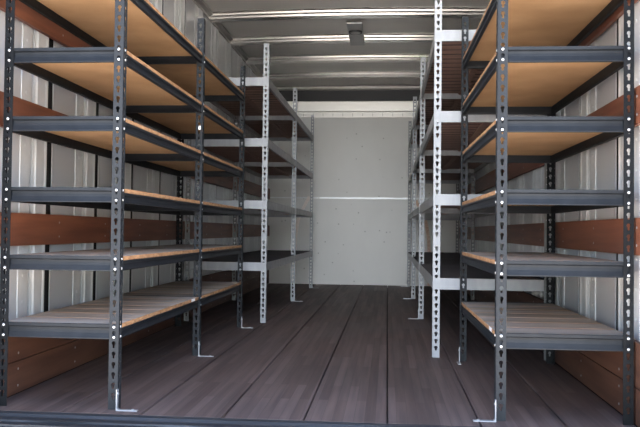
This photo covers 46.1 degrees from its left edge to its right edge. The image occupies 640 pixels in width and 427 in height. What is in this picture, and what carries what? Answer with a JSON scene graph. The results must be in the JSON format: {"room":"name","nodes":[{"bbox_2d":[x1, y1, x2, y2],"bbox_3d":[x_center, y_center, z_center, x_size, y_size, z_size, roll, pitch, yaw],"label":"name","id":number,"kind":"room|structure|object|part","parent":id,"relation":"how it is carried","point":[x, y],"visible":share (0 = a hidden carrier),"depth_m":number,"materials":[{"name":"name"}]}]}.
{"room":"vehicle interior","nodes":[
{"label":"vehicle interior","id":0,"kind":"room"},
{"bbox_2d":[0,0,264,397],"bbox_3d":[-0.997,-0.430,6.101,0.063,2.560,7.050,1,-1,5],"label":"wall","id":1,"kind":"structure","parent":0,"point":[35,162],"depth_m":3.75,"materials":[{"name":"white metal"}]},
{"bbox_3d":[-1.231,-0.512,3.299,0.029,2.490,0.118,1,-1,5],"label":"post","id":2,"kind":"part","parent":1,"relation":"part of","materials":[{"name":"white metal"}]},
{"bbox_3d":[-1.181,-0.499,3.850,0.029,2.490,0.118,1,-1,5],"label":"post","id":3,"kind":"part","parent":1,"relation":"part of","materials":[{"name":"white metal"}]},
{"bbox_2d":[0,0,246,137],"bbox_3d":[-0.950,-0.785,6.094,0.022,0.134,6.968,1,-1,5],"label":"trim","id":4,"kind":"structure","parent":1,"relation":"attached to","point":[25,14],"depth_m":3.26,"materials":[{"name":"brown wood"}]},
{"bbox_3d":[-1.132,-0.486,4.402,0.029,2.490,0.118,1,-1,5],"label":"post","id":5,"kind":"part","parent":1,"relation":"part of","materials":[{"name":"white metal"}]},
{"bbox_2d":[0,270,268,396],"bbox_3d":[-0.958,0.656,6.155,0.022,0.289,6.778,1,-1,5],"label":"baseboard","id":6,"kind":"structure","parent":1,"relation":"attached to","point":[32,361],"depth_m":3.48,"materials":[{"name":"brown wood"}]},
{"bbox_2d":[0,212,269,245],"bbox_3d":[-0.961,0.136,6.073,0.022,0.133,6.968,1,-1,5],"label":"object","id":7,"kind":"structure","parent":1,"relation":"attached to","point":[25,228],"depth_m":3.79,"materials":[{"name":"brown wood"}]},
{"bbox_2d":[0,91,269,198],"bbox_3d":[-0.955,-0.329,6.083,0.022,0.134,6.968,1,-1,5],"label":"trim","id":8,"kind":"structure","parent":1,"relation":"attached to","point":[21,107],"depth_m":3.32,"materials":[{"name":"brown wood"}]},
{"bbox_3d":[-1.083,-0.472,4.953,0.029,2.490,0.118,1,-1,5],"label":"post","id":9,"kind":"part","parent":1,"relation":"part of","materials":[{"name":"white metal"}]},
{"bbox_3d":[-1.033,-0.459,5.504,0.029,2.490,0.118,1,-1,5],"label":"post","id":10,"kind":"part","parent":1,"relation":"part of","materials":[{"name":"white metal"}]},
{"bbox_3d":[-0.984,-0.446,6.055,0.029,2.490,0.118,1,-1,5],"label":"post","id":11,"kind":"part","parent":1,"relation":"part of","materials":[{"name":"white metal"}]},
{"bbox_3d":[-0.934,-0.433,6.606,0.029,2.490,0.118,1,-1,5],"label":"post","id":12,"kind":"part","parent":1,"relation":"part of","materials":[{"name":"white metal"}]},
{"bbox_2d":[192,0,261,76],"bbox_3d":[-0.952,-1.667,6.101,0.070,0.045,7.000,1,-1,5],"label":"trim","id":13,"kind":"structure","parent":1,"relation":"attached to","point":[201,4],"depth_m":6.88,"materials":[{"name":"metal"}]},
{"bbox_3d":[-0.884,-0.420,7.157,0.029,2.490,0.118,1,-1,5],"label":"post","id":14,"kind":"part","parent":1,"relation":"part of","materials":[{"name":"white metal"}]},
{"bbox_3d":[-0.835,-0.406,7.708,0.029,2.490,0.118,1,-1,5],"label":"post","id":15,"kind":"part","parent":1,"relation":"part of","materials":[{"name":"white metal"}]},
{"bbox_3d":[-0.786,-0.393,8.259,0.029,2.490,0.118,1,-1,5],"label":"post","id":16,"kind":"part","parent":1,"relation":"part of","materials":[{"name":"white metal"}]},
{"bbox_3d":[-0.736,-0.380,8.811,0.029,2.490,0.118,1,-1,5],"label":"post","id":17,"kind":"part","parent":1,"relation":"part of","materials":[{"name":"grey metal"}]},
{"bbox_2d":[0,283,637,426],"bbox_3d":[0.230,0.838,6.068,2.495,0.050,6.835,1,-1,5],"label":"floor","id":18,"kind":"structure","parent":0,"point":[342,353],"depth_m":3.56,"materials":[{"name":"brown wood"}]},
{"bbox_2d":[0,0,252,411],"bbox_3d":[-0.825,-0.149,4.012,0.544,1.806,2.419,1,-1,5],"label":"shelving rack","id":19,"kind":"object","parent":18,"relation":"on","point":[138,65],"visible":1,"depth_m":3.30,"materials":[{"name":"grey metal"}]},
{"bbox_3d":[-1.183,-0.179,2.866,0.036,1.805,0.036,1,-1,5],"label":"post","id":20,"kind":"part","parent":19,"relation":"part of","materials":[{"name":"grey metal"}]},
{"bbox_3d":[-0.757,-0.175,2.828,0.036,1.805,0.036,1,-1,5],"label":"post","id":21,"kind":"part","parent":19,"relation":"part of","materials":[{"name":"grey metal"}]},
{"bbox_3d":[-1.075,-0.150,4.075,0.036,1.805,0.036,1,-1,5],"label":"post","id":22,"kind":"part","parent":19,"relation":"part of","materials":[{"name":"grey metal"}]},
{"bbox_3d":[-0.972,-0.123,5.221,0.036,1.805,0.036,1,-1,5],"label":"post","id":23,"kind":"part","parent":19,"relation":"part of","materials":[{"name":"grey metal"}]},
{"bbox_3d":[-0.648,-0.146,4.037,0.036,1.805,0.036,1,-1,5],"label":"post","id":24,"kind":"part","parent":19,"relation":"part of","materials":[{"name":"grey metal"}]},
{"bbox_3d":[-0.545,-0.119,5.183,0.036,1.805,0.036,1,-1,5],"label":"post","id":25,"kind":"part","parent":19,"relation":"part of","materials":[{"name":"grey metal"}]},
{"bbox_2d":[0,410,471,426],"bbox_3d":[-0.086,0.830,2.556,2.595,0.199,0.214,1,-1,5],"label":"door sill","id":26,"kind":"structure","parent":18,"relation":"attached to","point":[7,418],"depth_m":2.64,"materials":[{"name":"metal"}]},
{"bbox_2d":[184,43,313,322],"bbox_3d":[-0.492,-0.186,7.181,0.684,2.034,3.396,1,-1,5],"label":"shelving rack","id":27,"kind":"object","parent":18,"relation":"on","point":[268,115],"visible":0.8,"depth_m":6.58,"materials":[{"name":"grey metal"}]},
{"bbox_3d":[-0.964,-0.230,5.538,0.038,2.033,0.038,1,-1,5],"label":"post","id":28,"kind":"part","parent":27,"relation":"part of","materials":[{"name":"black metal"}]},
{"bbox_3d":[-0.812,-0.189,7.237,0.038,2.033,0.038,1,-1,5],"label":"post","id":29,"kind":"part","parent":27,"relation":"part of","materials":[{"name":"grey metal"}]},
{"bbox_3d":[-0.664,-0.150,8.882,0.038,2.033,0.038,1,-1,5],"label":"post","id":30,"kind":"part","parent":27,"relation":"part of","materials":[{"name":"silver metal"}]},
{"bbox_3d":[-0.401,-0.224,5.488,0.038,2.033,0.038,1,-1,5],"label":"post","id":31,"kind":"part","parent":27,"relation":"part of","materials":[{"name":"grey metal"}]},
{"bbox_3d":[-0.248,-0.184,7.186,0.038,2.033,0.038,1,-1,5],"label":"post","id":32,"kind":"part","parent":27,"relation":"part of","materials":[{"name":"grey metal"}]},
{"bbox_3d":[-0.100,-0.144,8.831,0.038,2.033,0.038,1,-1,5],"label":"post","id":33,"kind":"part","parent":27,"relation":"part of","materials":[{"name":"grey metal"}]},
{"bbox_2d":[401,0,551,359],"bbox_3d":[1.115,-0.181,6.625,0.702,2.034,5.215,1,-1,5],"label":"shelving rack","id":34,"kind":"object","parent":18,"relation":"on","point":[436,128],"visible":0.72,"depth_m":5.06,"materials":[{"name":"grey metal"}]},
{"bbox_3d":[1.096,-0.122,9.226,0.038,2.033,0.038,1,-1,5],"label":"post","id":35,"kind":"part","parent":34,"relation":"part of","materials":[{"name":"grey metal"}]},
{"bbox_3d":[0.948,-0.161,7.581,0.038,2.033,0.038,1,-1,5],"label":"post","id":36,"kind":"part","parent":34,"relation":"part of","materials":[{"name":"grey metal"}]},
{"bbox_3d":[0.792,-0.203,5.848,0.038,2.033,0.038,1,-1,5],"label":"post","id":37,"kind":"part","parent":34,"relation":"part of","materials":[{"name":"grey metal"}]},
{"bbox_3d":[0.633,-0.245,4.071,0.038,2.033,0.038,1,-1,5],"label":"post","id":38,"kind":"part","parent":34,"relation":"part of","materials":[{"name":"white metal"}]},
{"bbox_3d":[1.677,-0.116,9.173,0.038,2.033,0.038,1,-1,5],"label":"post","id":39,"kind":"part","parent":34,"relation":"part of","materials":[{"name":"grey metal"}]},
{"bbox_3d":[1.530,-0.156,7.528,0.038,2.033,0.038,1,-1,5],"label":"post","id":40,"kind":"part","parent":34,"relation":"part of","materials":[{"name":"grey metal"}]},
{"bbox_3d":[1.214,-0.240,4.018,0.038,2.033,0.038,1,-1,5],"label":"post","id":41,"kind":"part","parent":34,"relation":"part of","materials":[{"name":"black metal"}]},
{"bbox_2d":[457,0,633,424],"bbox_3d":[0.883,-0.146,3.298,0.558,1.806,1.255,1,-1,5],"label":"shelving rack","id":42,"kind":"object","parent":18,"relation":"on","point":[531,57],"visible":1,"depth_m":2.93,"materials":[{"name":"grey metal"}]},
{"bbox_3d":[0.752,-0.133,3.920,0.036,1.805,0.036,1,-1,5],"label":"post","id":43,"kind":"part","parent":42,"relation":"part of","materials":[{"name":"grey metal"}]},
{"bbox_3d":[0.656,-0.162,2.723,0.036,1.805,0.036,1,-1,5],"label":"post","id":44,"kind":"part","parent":42,"relation":"part of","materials":[{"name":"grey metal"}]},
{"bbox_3d":[1.192,-0.129,3.885,0.036,1.805,0.036,1,-1,5],"label":"post","id":45,"kind":"part","parent":42,"relation":"part of","materials":[{"name":"grey metal"}]},
{"bbox_3d":[1.097,-0.158,2.688,0.036,1.805,0.036,1,-1,5],"label":"post","id":46,"kind":"part","parent":42,"relation":"part of","materials":[{"name":"grey metal"}]},
{"bbox_2d":[203,0,489,86],"bbox_3d":[0.249,-1.681,6.019,2.495,0.098,7.050,1,-1,5],"label":"ceiling","id":47,"kind":"structure","parent":0,"point":[309,41],"depth_m":6.99,"materials":[{"name":"metal"}]},
{"bbox_2d":[346,22,364,45],"bbox_3d":[0.326,-1.605,6.798,0.136,0.037,0.760,1,-1,5],"label":"recessed light","id":48,"kind":"object","parent":47,"relation":"in","point":[355,29],"visible":1,"depth_m":6.67,"materials":[{"name":"grey metal"}]},
{"bbox_2d":[267,85,460,287],"bbox_3d":[0.548,-0.350,9.479,2.475,2.590,0.062,1,-1,5],"label":"wall","id":49,"kind":"structure","parent":0,"point":[356,241],"depth_m":9.46,"materials":[{"name":"white paint"}]},
{"bbox_2d":[292,196,309,282],"bbox_3d":[-0.232,0.330,9.493,0.223,1.106,0.003,1,-1,5],"label":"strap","id":50,"kind":"object","parent":49,"relation":"attached to","point":[308,197],"visible":0.59,"depth_m":9.50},
{"bbox_2d":[276,86,419,90],"bbox_3d":[0.558,-1.573,9.463,2.435,0.045,0.030,1,-1,5],"label":"trim","id":51,"kind":"structure","parent":49,"relation":"attached to","point":[335,87],"depth_m":9.46,"materials":[{"name":"metal"}]},
{"bbox_2d":[270,197,427,198],"bbox_3d":[0.543,-0.192,9.444,2.435,0.020,0.007,1,-1,5],"label":"trim","id":52,"kind":"structure","parent":49,"relation":"attached to","point":[270,197],"depth_m":9.46,"materials":[{"name":"white metal"}]},
{"bbox_2d":[279,90,419,100],"bbox_3d":[0.559,-1.500,9.480,2.435,0.190,0.032,1,-1,5],"label":"trim","id":53,"kind":"structure","parent":49,"relation":"attached to","point":[305,95],"depth_m":9.48,"materials":[{"name":"metal"}]},
{"bbox_2d":[287,101,417,111],"bbox_3d":[0.555,-1.340,9.456,2.435,0.132,0.074,1,-1,5],"label":"trim","id":54,"kind":"structure","parent":49,"relation":"attached to","point":[302,106],"depth_m":9.44,"materials":[{"name":"metal"}]},
{"bbox_2d":[297,112,414,117],"bbox_3d":[0.555,-1.240,9.470,2.435,0.068,0.040,1,-1,5],"label":"trim","id":55,"kind":"structure","parent":49,"relation":"attached to","point":[300,114],"depth_m":9.46,"materials":[{"name":"metal"}]},
{"bbox_2d":[462,0,639,341],"bbox_3d":[1.465,-0.407,5.879,0.063,2.560,7.050,1,-1,5],"label":"wall","id":56,"kind":"structure","parent":0,"point":[600,167],"depth_m":3.30,"materials":[{"name":"white metal"}]},
{"bbox_3d":[1.599,-0.383,7.552,0.029,2.490,0.118,1,-1,5],"label":"post","id":57,"kind":"part","parent":56,"relation":"part of","materials":[{"name":"white metal"}]},
{"bbox_3d":[1.546,-0.397,6.970,0.029,2.490,0.118,1,-1,5],"label":"post","id":58,"kind":"part","parent":56,"relation":"part of","materials":[{"name":"white metal"}]},
{"bbox_3d":[1.494,-0.410,6.389,0.029,2.490,0.118,1,-1,5],"label":"post","id":59,"kind":"part","parent":56,"relation":"part of","materials":[{"name":"white metal"}]},
{"bbox_3d":[1.390,-0.438,5.226,0.029,2.490,0.118,1,-1,5],"label":"post","id":60,"kind":"part","parent":56,"relation":"part of","materials":[{"name":"grey metal"}]},
{"bbox_3d":[1.337,-0.452,4.644,0.029,2.490,0.118,1,-1,5],"label":"post","id":61,"kind":"part","parent":56,"relation":"part of","materials":[{"name":"grey metal"}]},
{"bbox_2d":[459,218,639,255],"bbox_3d":[1.415,0.158,5.859,0.020,0.133,6.968,1,-1,5],"label":"trim","id":62,"kind":"structure","parent":56,"relation":"attached to","point":[606,235],"depth_m":3.51,"materials":[{"name":"brown wood"}]},
{"bbox_2d":[459,85,639,193],"bbox_3d":[1.421,-0.307,5.870,0.020,0.134,6.968,1,-1,5],"label":"trim","id":63,"kind":"structure","parent":56,"relation":"attached to","point":[615,107],"depth_m":4.59,"materials":[{"name":"brown wood"}]},
{"bbox_2d":[467,290,639,426],"bbox_3d":[1.418,0.678,5.941,0.020,0.289,6.778,1,-1,5],"label":"baseboard","id":64,"kind":"structure","parent":56,"relation":"attached to","point":[601,372],"depth_m":3.11,"materials":[{"name":"brown wood"}]},
{"bbox_3d":[1.285,-0.466,4.063,0.029,2.490,0.118,1,-1,5],"label":"post","id":65,"kind":"part","parent":56,"relation":"part of","materials":[{"name":"white metal"}]},
{"bbox_3d":[1.233,-0.480,3.481,0.029,2.490,0.118,1,-1,5],"label":"post","id":66,"kind":"part","parent":56,"relation":"part of","materials":[{"name":"white metal"}]},
{"bbox_2d":[578,0,637,45],"bbox_3d":[1.426,-0.763,5.880,0.020,0.134,6.968,1,-1,5],"label":"trim","id":67,"kind":"structure","parent":56,"relation":"attached to","point":[619,12],"depth_m":3.09,"materials":[{"name":"brown wood"}]},
{"bbox_3d":[1.181,-0.494,2.900,0.029,2.490,0.118,1,-1,5],"label":"post","id":68,"kind":"part","parent":56,"relation":"part of","materials":[{"name":"white metal"}]}
]}

